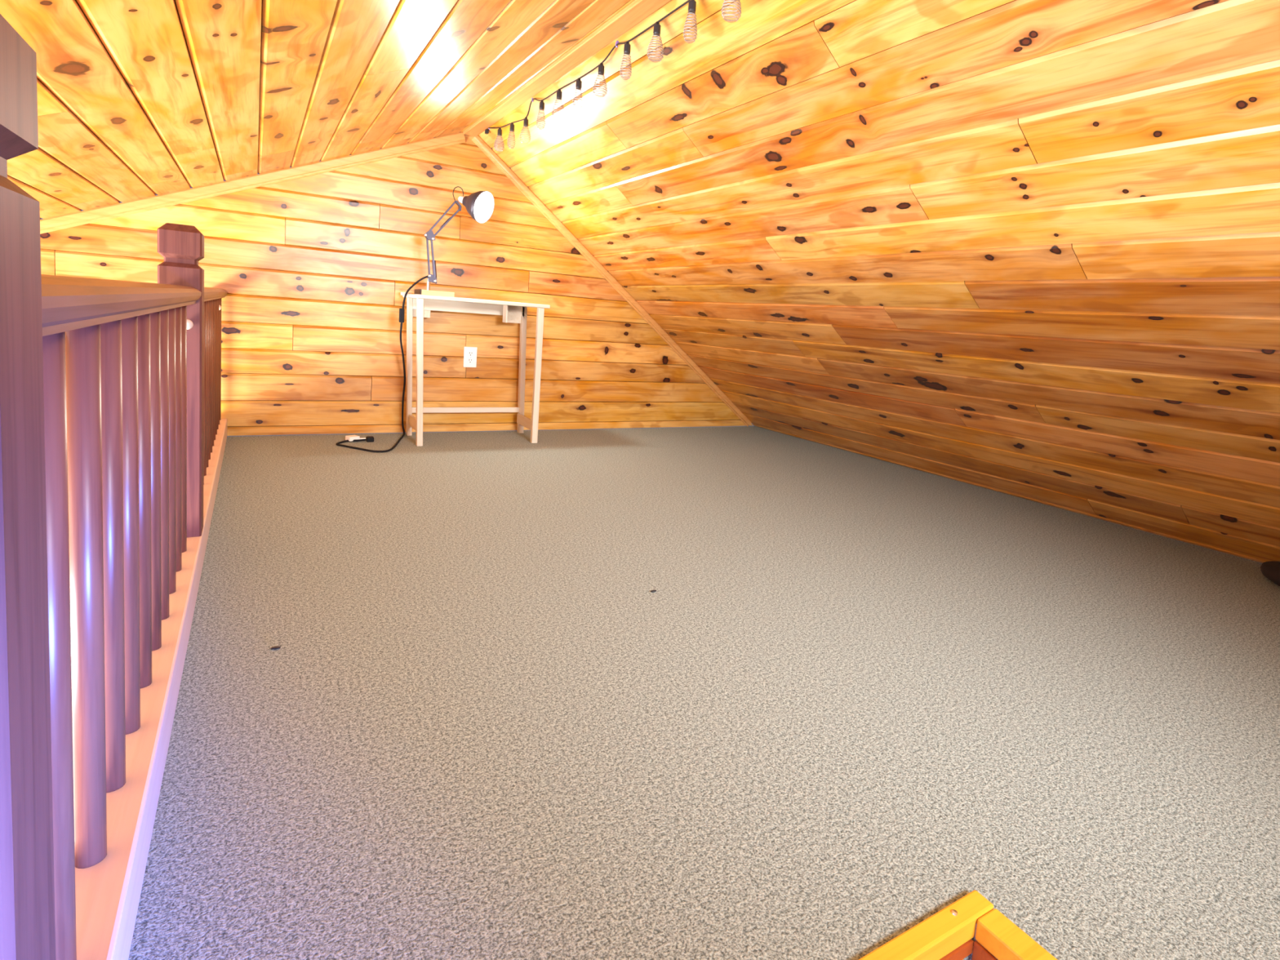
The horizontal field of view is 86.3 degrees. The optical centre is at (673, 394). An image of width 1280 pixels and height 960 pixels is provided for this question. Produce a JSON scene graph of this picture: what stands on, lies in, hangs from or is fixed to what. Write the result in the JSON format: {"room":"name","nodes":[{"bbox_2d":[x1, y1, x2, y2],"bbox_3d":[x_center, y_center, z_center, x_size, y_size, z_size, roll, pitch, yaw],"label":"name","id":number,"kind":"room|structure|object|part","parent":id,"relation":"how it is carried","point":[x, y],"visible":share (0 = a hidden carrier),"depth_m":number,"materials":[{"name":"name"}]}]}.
{"room":"attic loft","nodes":[
{"label":"attic loft","id":0,"kind":"room"},
{"bbox_2d":[0,0,635,219],"bbox_3d":[-1.526,-0.315,0.547,4.002,1.676,5.089,1,7,-32],"label":"ceiling","id":1,"kind":"structure","parent":0,"point":[137,99],"depth_m":1.86,"materials":[{"name":"brown wood"}]},
{"bbox_2d":[40,135,753,435],"bbox_3d":[-2.045,0.545,3.392,6.088,3.980,0.039,1,7,-32],"label":"wall","id":2,"kind":"structure","parent":0,"point":[314,270],"depth_m":3.56,"materials":[{"name":"brown wood"}]},
{"bbox_2d":[40,131,465,234],"bbox_3d":[-2.833,-0.593,2.700,3.908,1.650,0.022,1,7,-32],"label":"trim","id":3,"kind":"structure","parent":2,"relation":"attached to","point":[122,209],"depth_m":3.14,"materials":[{"name":"brown wood"}]},
{"bbox_2d":[462,346,477,367],"bbox_3d":[-1.136,-0.206,3.809,0.073,0.115,0.009,1,7,-32],"label":"wall outlet","id":4,"kind":"object","parent":2,"relation":"attached to","point":[469,353],"visible":1,"depth_m":3.81,"materials":[{"name":"white plastic"}]},
{"bbox_2d":[466,358,473,363],"bbox_3d":[-1.136,-0.186,3.809,0.033,0.027,0.003,1,7,-32],"label":"receptacle","id":5,"kind":"object","parent":4,"relation":"attached to","point":[468,360],"depth_m":3.81,"materials":[{"name":"white plastic"}]},
{"bbox_2d":[467,351,473,355],"bbox_3d":[-1.133,-0.225,3.805,0.033,0.027,0.003,1,7,-32],"label":"receptacle","id":6,"kind":"object","parent":4,"relation":"attached to","point":[469,353],"depth_m":3.80,"materials":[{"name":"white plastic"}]},
{"bbox_2d":[471,134,751,426],"bbox_3d":[-0.262,-0.582,4.282,2.061,1.628,0.020,1,7,-32],"label":"trim","id":7,"kind":"structure","parent":2,"relation":"attached to","point":[479,142],"depth_m":4.14,"materials":[{"name":"brown wood"}]},
{"bbox_2d":[128,426,1279,959],"bbox_3d":[0.519,0.567,1.937,3.319,0.050,5.089,1,7,-32],"label":"floor","id":8,"kind":"structure","parent":0,"point":[854,697],"depth_m":1.24,"materials":[{"name":"grey carpet"}]},
{"bbox_2d":[0,13,227,959],"bbox_3d":[-0.821,0.110,1.043,0.092,0.842,5.087,1,7,-32],"label":"loft railing","id":9,"kind":"object","parent":8,"relation":"on","point":[113,432],"visible":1,"depth_m":0.68,"materials":[{"name":"brown wood"}]},
{"bbox_3d":[-0.404,0.168,0.369,0.085,0.754,0.090,1,7,-32],"label":"newel post","id":10,"kind":"part","parent":9,"relation":"part of","materials":[{"name":"red wood"}]},
{"bbox_3d":[-0.784,-0.143,0.995,0.078,0.040,1.442,1,7,-32],"label":"handrail","id":11,"kind":"part","parent":9,"relation":"part of","materials":[{"name":"brown wood"}]},
{"bbox_3d":[-1.200,-0.028,1.663,0.085,0.754,0.090,1,7,-32],"label":"newel post","id":12,"kind":"part","parent":9,"relation":"part of","materials":[{"name":"red wood"}]},
{"bbox_3d":[-1.147,-0.164,1.608,0.025,0.025,0.023,1,7,-32],"label":"knob","id":13,"kind":"part","parent":9,"relation":"part of","materials":[{"name":"white"}]},
{"bbox_3d":[-1.662,-0.360,2.424,0.078,0.040,1.760,1,7,-32],"label":"handrail","id":14,"kind":"part","parent":9,"relation":"part of","materials":[{"name":"brown wood"}]},
{"bbox_2d":[270,645,280,649],"bbox_3d":[-0.787,0.502,1.349,0.018,0.006,0.009,1,7,-32],"label":"debris speck","id":15,"kind":"object","parent":8,"relation":"on","point":[276,646],"visible":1,"depth_m":1.35,"materials":[{"name":"black plastic"}]},
{"bbox_2d":[400,292,550,446],"bbox_3d":[-1.060,-0.132,3.609,0.686,0.752,0.365,1,7,-32],"label":"table","id":16,"kind":"object","parent":8,"relation":"on","point":[420,306],"visible":0.99,"depth_m":3.62,"materials":[{"name":"white wood"}]},
{"bbox_3d":[-1.389,-0.141,3.586,0.043,0.725,0.036,1,7,-32],"label":"leg","id":17,"kind":"part","parent":16,"relation":"part of","materials":[{"name":"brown wood"}]},
{"bbox_2d":[336,186,494,452],"bbox_3d":[-1.291,-0.406,3.398,0.392,1.306,0.686,10,8,42],"label":"desk lamp","id":18,"kind":"object","parent":16,"relation":"on","point":[479,205],"visible":0.99,"depth_m":3.42,"materials":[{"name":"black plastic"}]},
{"bbox_3d":[-1.382,-0.174,3.352,0.308,0.843,0.435,7,6,22],"label":"power cord","id":19,"kind":"part","parent":18,"relation":"part of","materials":[{"name":"black rubber"}]},
{"bbox_2d":[399,308,404,322],"bbox_3d":[-1.362,-0.394,3.416,0.023,0.070,0.020,1,7,-32],"label":"switch","id":20,"kind":"object","parent":18,"relation":"attached to","point":[402,311],"depth_m":3.41,"materials":[{"name":"black plastic"}]},
{"bbox_3d":[-1.237,-0.553,3.440,0.018,0.060,0.018,1,7,-32],"label":"stem","id":21,"kind":"part","parent":18,"relation":"part of","materials":[{"name":"metal"}]},
{"bbox_3d":[-1.231,-0.689,3.423,0.027,0.201,0.010,1,7,-32],"label":"arm","id":22,"kind":"part","parent":18,"relation":"part of","materials":[{"name":"grey metal"}]},
{"bbox_3d":[-1.212,-0.681,3.436,0.032,0.211,0.010,1,7,-32],"label":"arm","id":23,"kind":"part","parent":18,"relation":"part of","materials":[{"name":"grey metal"}]},
{"bbox_3d":[-1.163,-0.895,3.434,0.126,0.167,0.010,1,7,-32],"label":"arm","id":24,"kind":"part","parent":18,"relation":"part of","materials":[{"name":"grey metal"}]},
{"bbox_3d":[-1.149,-0.864,3.447,0.130,0.160,0.010,1,7,-32],"label":"arm","id":25,"kind":"part","parent":18,"relation":"part of","materials":[{"name":"grey metal"}]},
{"bbox_2d":[457,195,463,203],"bbox_3d":[-1.061,-0.983,3.466,0.064,0.036,0.036,22,-29,16],"label":"socket","id":26,"kind":"object","parent":18,"relation":"attached to","point":[460,199],"depth_m":3.45,"materials":[{"name":"white plastic"}]},
{"bbox_3d":[-1.006,-0.961,3.449,0.119,0.163,0.163,22,-29,16],"label":"lamp shade","id":27,"kind":"part","parent":18,"relation":"part of","materials":[{"name":"grey metal"}]},
{"bbox_3d":[-0.979,-0.950,3.441,0.118,0.076,0.076,22,-29,16],"label":"light bulb","id":28,"kind":"part","parent":18,"relation":"part of","materials":[{"name":"beige glass"}]},
{"bbox_3d":[-1.242,-0.103,3.337,0.049,0.725,0.030,1,7,-32],"label":"leg","id":29,"kind":"part","parent":16,"relation":"part of","materials":[{"name":"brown wood"}]},
{"bbox_3d":[-0.886,-0.440,3.764,0.094,0.094,0.014,1,7,-32],"label":"support panel","id":30,"kind":"part","parent":16,"relation":"part of","materials":[{"name":"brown wood"}]},
{"bbox_3d":[-0.868,-0.135,3.908,0.046,0.725,0.036,1,7,-32],"label":"leg","id":31,"kind":"part","parent":16,"relation":"part of","materials":[{"name":"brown wood"}]},
{"bbox_3d":[-0.728,-0.097,3.642,0.034,0.725,0.026,1,7,-32],"label":"leg","id":32,"kind":"part","parent":16,"relation":"part of","materials":[{"name":"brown wood"}]},
{"bbox_2d":[858,889,1057,959],"bbox_3d":[0.275,0.849,0.314,0.773,0.332,0.887,1,7,-32],"label":"wooden frame","id":33,"kind":"object","parent":8,"relation":"in","point":[948,934],"visible":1,"depth_m":0.81,"materials":[{"name":"wood"}]},
{"bbox_3d":[0.064,0.646,0.661,0.773,0.030,0.028,1,7,-32],"label":"trim","id":34,"kind":"part","parent":33,"relation":"part of","materials":[{"name":"yellow wood"}]},
{"bbox_3d":[0.599,0.705,0.491,0.038,0.028,0.828,1,7,-32],"label":"trim","id":35,"kind":"part","parent":33,"relation":"part of","materials":[{"name":"yellow wood"}]},
{"bbox_2d":[1260,560,1279,586],"bbox_3d":[2.026,0.603,2.117,0.220,0.065,0.400,5,6,11],"label":"cloth bundle","id":36,"kind":"object","parent":8,"relation":"on","point":[1270,570],"visible":1,"depth_m":2.22,"materials":[{"name":"black fabric"}]},
{"bbox_2d":[478,0,1279,563],"bbox_3d":[1.085,-0.284,2.156,2.118,1.672,5.089,1,7,-32],"label":"wall","id":37,"kind":"structure","parent":0,"point":[1029,250],"depth_m":2.09,"materials":[{"name":"brown wood"}]},
{"bbox_2d":[462,0,670,136],"bbox_3d":[0.224,-1.068,1.508,0.075,0.019,5.089,1,7,-32],"label":"trim","id":38,"kind":"structure","parent":37,"relation":"attached to","point":[637,11],"depth_m":2.43,"materials":[{"name":"brown wood"}]},
{"bbox_2d":[484,0,741,150],"bbox_3d":[-0.357,-1.138,2.541,0.052,0.197,2.378,1,7,-32],"label":"string lights","id":39,"kind":"object","parent":37,"relation":"hanging from","point":[692,3],"visible":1,"depth_m":2.35,"materials":[{"name":"black plastic"}]},
{"bbox_2d":[497,127,502,136],"bbox_3d":[-0.854,-1.290,3.351,0.022,0.037,0.021,1,7,-32],"label":"socket","id":40,"kind":"object","parent":39,"relation":"attached to","point":[500,131],"depth_m":3.34,"materials":[{"name":"black plastic"}]},
{"bbox_2d":[509,122,514,131],"bbox_3d":[-0.755,-1.249,3.189,0.022,0.037,0.021,1,7,-32],"label":"socket","id":41,"kind":"object","parent":39,"relation":"attached to","point":[512,126],"depth_m":3.18,"materials":[{"name":"black plastic"}]},
{"bbox_2d":[523,117,528,126],"bbox_3d":[-0.655,-1.208,3.027,0.022,0.037,0.021,1,7,-32],"label":"socket","id":42,"kind":"object","parent":39,"relation":"attached to","point":[525,120],"depth_m":3.02,"materials":[{"name":"black plastic"}]},
{"bbox_2d":[538,100,544,110],"bbox_3d":[-0.552,-1.212,2.860,0.022,0.037,0.021,1,7,-32],"label":"socket","id":43,"kind":"object","parent":39,"relation":"attached to","point":[541,107],"depth_m":2.85,"materials":[{"name":"black plastic"}]},
{"bbox_2d":[555,88,562,99],"bbox_3d":[-0.452,-1.186,2.697,0.022,0.037,0.021,1,7,-32],"label":"socket","id":44,"kind":"object","parent":39,"relation":"attached to","point":[559,93],"depth_m":2.69,"materials":[{"name":"black plastic"}]},
{"bbox_2d":[575,78,582,89],"bbox_3d":[-0.352,-1.153,2.534,0.022,0.037,0.021,1,7,-32],"label":"socket","id":45,"kind":"object","parent":39,"relation":"attached to","point":[579,83],"depth_m":2.53,"materials":[{"name":"black plastic"}]},
{"bbox_2d":[597,62,604,75],"bbox_3d":[-0.251,-1.130,2.370,0.022,0.037,0.021,1,7,-32],"label":"socket","id":46,"kind":"object","parent":39,"relation":"attached to","point":[601,67],"depth_m":2.36,"materials":[{"name":"black plastic"}]},
{"bbox_2d":[623,40,631,54],"bbox_3d":[-0.150,-1.119,2.205,0.022,0.037,0.021,1,7,-32],"label":"socket","id":47,"kind":"object","parent":39,"relation":"attached to","point":[627,46],"depth_m":2.20,"materials":[{"name":"black plastic"}]},
{"bbox_2d":[653,21,660,36],"bbox_3d":[-0.049,-1.094,2.041,0.022,0.037,0.021,1,7,-32],"label":"socket","id":48,"kind":"object","parent":39,"relation":"attached to","point":[656,31],"depth_m":2.03,"materials":[{"name":"black plastic"}]},
{"bbox_2d":[688,0,696,13],"bbox_3d":[0.051,-1.070,1.877,0.022,0.037,0.021,1,7,-32],"label":"socket","id":49,"kind":"object","parent":39,"relation":"attached to","point":[692,3],"depth_m":1.87,"materials":[{"name":"black plastic"}]}
]}

